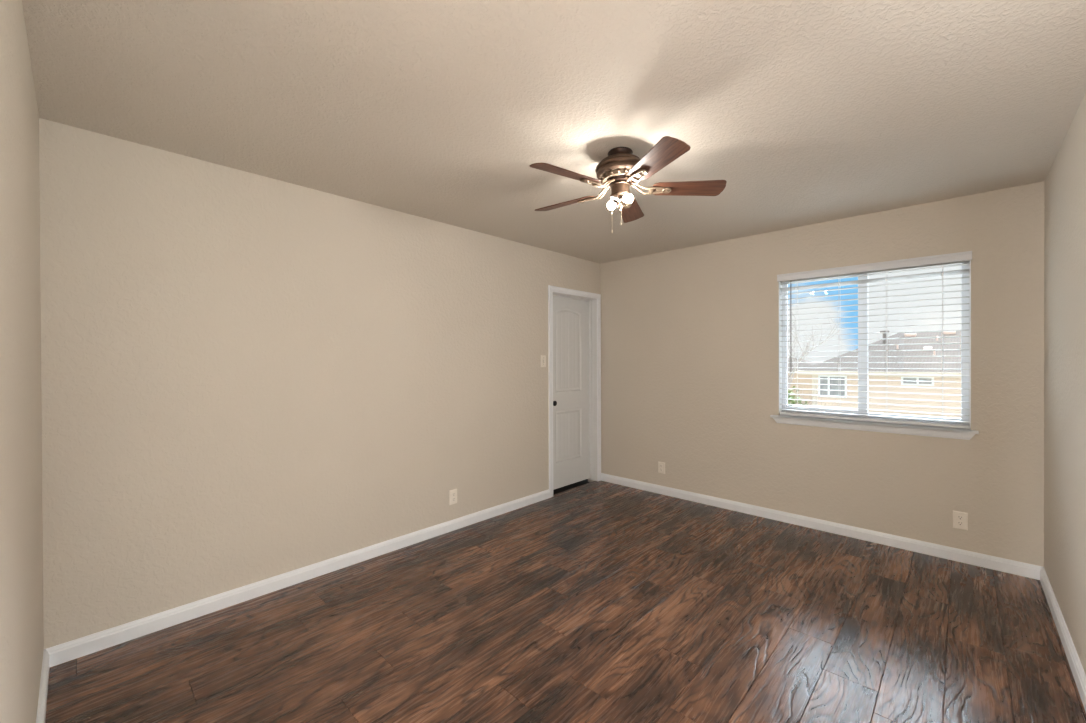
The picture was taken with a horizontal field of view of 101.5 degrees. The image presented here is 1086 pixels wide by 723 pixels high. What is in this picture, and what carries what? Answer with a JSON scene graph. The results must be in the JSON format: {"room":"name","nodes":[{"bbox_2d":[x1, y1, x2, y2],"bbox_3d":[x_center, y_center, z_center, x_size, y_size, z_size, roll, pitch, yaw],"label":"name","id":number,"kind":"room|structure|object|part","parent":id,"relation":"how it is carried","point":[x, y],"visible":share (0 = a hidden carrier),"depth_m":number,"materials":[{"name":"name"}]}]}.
{"room":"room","nodes":[
{"label":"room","id":0,"kind":"room"},
{"bbox_2d":[0,0,43,722],"bbox_3d":[-1.064,0.169,0.772,3.329,2.490,0.140,0,0,43],"label":"wall","id":1,"kind":"structure","parent":0,"point":[21,514],"depth_m":1.19,"materials":[{"name":"beige paint"}]},
{"bbox_2d":[36,649,49,722],"bbox_3d":[-1.389,1.322,1.197,2.273,0.082,0.018,0,0,43],"label":"baseboard","id":2,"kind":"structure","parent":1,"relation":"attached to","point":[42,700],"depth_m":1.76,"materials":[{"name":"white paint"}]},
{"bbox_2d":[39,118,599,648],"bbox_3d":[-0.888,0.155,3.481,0.140,2.490,4.317,0,0,43],"label":"wall","id":3,"kind":"structure","parent":0,"point":[247,378],"depth_m":2.53,"materials":[{"name":"beige paint"}]},
{"bbox_2d":[46,489,549,666],"bbox_3d":[-1.074,1.312,3.171,0.018,0.082,3.317,0,0,43],"label":"baseboard","id":4,"kind":"structure","parent":3,"relation":"attached to","point":[70,650],"depth_m":2.54,"materials":[{"name":"white paint"}]},
{"bbox_2d":[449,489,456,504],"bbox_3d":[-0.717,1.085,3.554,0.009,0.117,0.072,0,0,43],"label":"wall outlet","id":5,"kind":"object","parent":3,"relation":"attached to","point":[452,493],"visible":1,"depth_m":3.55,"materials":[{"name":"beige plastic"}]},
{"bbox_2d":[541,355,545,366],"bbox_3d":[0.009,-0.004,4.313,0.017,0.117,0.072,0,0,43],"label":"light switch","id":6,"kind":"object","parent":3,"relation":"attached to","point":[543,357],"visible":1,"depth_m":4.31,"materials":[{"name":"beige plastic"}]},
{"bbox_2d":[548,285,600,497],"bbox_3d":[0.303,0.293,4.726,0.158,2.094,0.855,0,0,43],"label":"door","id":7,"kind":"structure","parent":3,"relation":"in","point":[574,316],"depth_m":4.81,"materials":[{"name":"white paint"}]},
{"bbox_2d":[22,0,1085,263],"bbox_3d":[0.415,-1.139,2.333,3.609,0.100,4.457,0,0,43],"label":"ceiling","id":8,"kind":"structure","parent":0,"point":[809,112],"depth_m":1.82,"materials":[{"name":"beige paint"}]},
{"bbox_2d":[530,136,726,232],"bbox_3d":[0.374,-0.876,2.317,1.020,0.424,1.033,0,0,43],"label":"ceiling fan","id":9,"kind":"object","parent":8,"relation":"hanging from","point":[622,169],"visible":1,"depth_m":2.25,"materials":[{"name":"brown wood"}]},
{"bbox_3d":[0.123,-0.896,2.522,0.373,0.006,0.132,0,15,37],"label":"blade","id":10,"kind":"part","parent":9,"relation":"part of","materials":[{"name":"brown wood"}]},
{"bbox_3d":[0.113,-0.894,2.109,0.373,0.006,0.132,0,15,-35],"label":"blade","id":11,"kind":"part","parent":9,"relation":"part of","materials":[{"name":"brown wood"}]},
{"bbox_2d":[607,198,617,209],"bbox_3d":[0.377,-0.854,2.353,0.085,0.084,0.055,0,0,43],"label":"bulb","id":12,"kind":"object","parent":9,"relation":"attached to","point":[611,205],"depth_m":2.35,"materials":[{"name":"white glass"}]},
{"bbox_2d":[618,194,632,203],"bbox_3d":[0.422,-0.837,2.273,0.096,0.067,0.058,0,0,43],"label":"bulb","id":13,"kind":"object","parent":9,"relation":"attached to","point":[626,198],"depth_m":2.26,"materials":[{"name":"white glass"}]},
{"bbox_3d":[0.519,-0.898,2.640,0.132,0.006,0.373,-15,-5,19],"label":"blade","id":14,"kind":"part","parent":9,"relation":"part of","materials":[{"name":"brown wood"}]},
{"bbox_3d":[0.502,-0.894,1.972,0.132,0.006,0.373,15,-4,-16],"label":"blade","id":15,"kind":"part","parent":9,"relation":"part of","materials":[{"name":"brown wood"}]},
{"bbox_3d":[0.753,-0.897,2.300,0.373,0.006,0.132,0,-14,1],"label":"blade","id":16,"kind":"part","parent":9,"relation":"part of","materials":[{"name":"brown wood"}]},
{"bbox_2d":[45,479,1085,722],"bbox_3d":[0.176,1.380,2.737,4.229,0.060,4.444,0,0,43],"label":"floor","id":17,"kind":"structure","parent":0,"point":[595,601],"depth_m":2.16,"materials":[{"name":"brown wood"}]},
{"bbox_2d":[600,181,1044,566],"bbox_3d":[1.904,0.143,3.907,3.609,2.490,0.140,0,0,43],"label":"wall","id":18,"kind":"structure","parent":0,"point":[690,335],"depth_m":3.52,"materials":[{"name":"beige paint"}]},
{"bbox_2d":[658,462,664,473],"bbox_3d":[1.197,1.074,4.481,0.076,0.114,0.009,0,0,43],"label":"wall outlet","id":19,"kind":"object","parent":18,"relation":"attached to","point":[661,465],"visible":1,"depth_m":4.48,"materials":[{"name":"beige plastic"}]},
{"bbox_2d":[601,473,1041,579],"bbox_3d":[1.854,1.298,3.855,3.329,0.082,0.018,0,0,43],"label":"baseboard","id":20,"kind":"structure","parent":18,"relation":"attached to","point":[1023,569],"depth_m":3.37,"materials":[{"name":"white paint"}]},
{"bbox_2d":[770,260,978,439],"bbox_3d":[2.432,-0.096,3.373,1.258,1.230,0.170,0,0,43],"label":"window","id":21,"kind":"structure","parent":18,"relation":"in","point":[909,429],"depth_m":3.38,"materials":[{"name":"white plastic"}]},
{"bbox_3d":[2.276,-0.145,3.580,0.566,1.072,0.028,0,0,43],"label":"sash","id":22,"kind":"part","parent":21,"relation":"part of","materials":[{"name":"white plastic"}]},
{"bbox_2d":[777,251,971,428],"bbox_3d":[2.418,-0.140,3.345,1.176,1.174,0.082,0,0,43],"label":"window blind","id":23,"kind":"object","parent":21,"relation":"attached to","point":[960,257],"visible":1,"depth_m":3.30,"materials":[{"name":"white plastic"}]},
{"bbox_3d":[2.100,-0.119,3.664,0.006,1.105,0.055,0,0,43],"label":"ladder cord","id":24,"kind":"part","parent":23,"relation":"part of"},
{"bbox_3d":[2.429,0.437,3.357,1.152,0.020,0.048,0,0,43],"label":"rail","id":25,"kind":"part","parent":23,"relation":"part of","materials":[{"name":"white plastic"}]},
{"bbox_3d":[2.749,-0.118,3.049,0.006,1.105,0.055,0,0,43],"label":"ladder cord","id":26,"kind":"part","parent":23,"relation":"part of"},
{"bbox_2d":[953,511,967,529],"bbox_3d":[2.794,1.065,2.969,0.074,0.116,0.009,0,0,43],"label":"wall outlet","id":27,"kind":"object","parent":18,"relation":"attached to","point":[960,519],"visible":1,"depth_m":2.97,"materials":[{"name":"beige plastic"}]},
{"bbox_2d":[1044,93,1085,673],"bbox_3d":[1.631,0.158,1.096,0.140,2.490,4.317,0,0,43],"label":"wall","id":28,"kind":"structure","parent":0,"point":[1065,182],"depth_m":2.15,"materials":[{"name":"beige paint"}]},
{"bbox_2d":[1040,567,1085,711],"bbox_3d":[1.626,1.311,1.206,0.018,0.082,4.177,0,0,43],"label":"baseboard","id":29,"kind":"structure","parent":28,"relation":"attached to","point":[1079,675],"depth_m":2.06,"materials":[{"name":"white paint"}]},
{"label":"outside","id":30,"kind":"structure","parent":0,"visible":0},
{"bbox_3d":[30.371,4.284,36.399,120.000,0.200,85.223,0,0,43],"label":"ground","id":31,"kind":"structure","parent":30,"visible":0},
{"bbox_2d":[788,386,807,406],"bbox_3d":[8.317,2.598,15.377,1.730,3.535,1.743,0,0,43],"label":"leafy tree","id":32,"kind":"object","parent":31,"relation":"on","point":[794,387],"visible":0.03,"depth_m":15.11,"materials":[{"name":"green plant"}]},
{"bbox_2d":[788,358,817,406],"bbox_3d":[19.286,1.933,39.678,12.250,4.550,8.830,0,0,43],"label":"house","id":33,"kind":"structure","parent":31,"relation":"on","point":[805,383],"depth_m":33.85,"materials":[{"name":"beige paint"}]},
{"bbox_2d":[788,312,843,389],"bbox_3d":[15.322,0.554,27.151,5.184,7.473,5.686,0,0,27],"label":"bare tree","id":34,"kind":"object","parent":31,"relation":"on","point":[804,353],"visible":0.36,"depth_m":27.11,"materials":[{"name":"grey plant"}]},
{"bbox_2d":[788,380,854,408],"bbox_3d":[5.593,2.350,9.749,2.130,4.106,3.609,0,0,30],"label":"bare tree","id":35,"kind":"object","parent":31,"relation":"on","point":[816,380],"visible":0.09,"depth_m":10.18,"materials":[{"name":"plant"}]},
{"bbox_2d":[798,331,960,417],"bbox_3d":[15.420,1.626,14.416,10.170,5.430,10.670,0,0,43],"label":"house","id":36,"kind":"structure","parent":31,"relation":"on","point":[909,375],"depth_m":13.05,"materials":[{"name":"beige"}]},
{"bbox_3d":[8.621,2.387,14.050,0.140,3.960,0.120,0,0,43],"label":"corner trim","id":37,"kind":"part","parent":36,"relation":"part of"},
{"bbox_2d":[905,334,916,336],"bbox_3d":[13.112,-0.928,15.809,0.300,0.130,0.350,0,0,43],"label":"roof vent","id":38,"kind":"object","parent":36,"relation":"attached to","point":[906,335],"depth_m":15.69,"materials":[{"name":"metal"}]},
{"bbox_2d":[943,331,955,333],"bbox_3d":[13.976,-0.979,15.266,0.340,0.130,0.350,0,0,43],"label":"roof vent","id":39,"kind":"object","parent":36,"relation":"attached to","point":[944,332],"depth_m":15.14,"materials":[{"name":"metal"}]}
]}

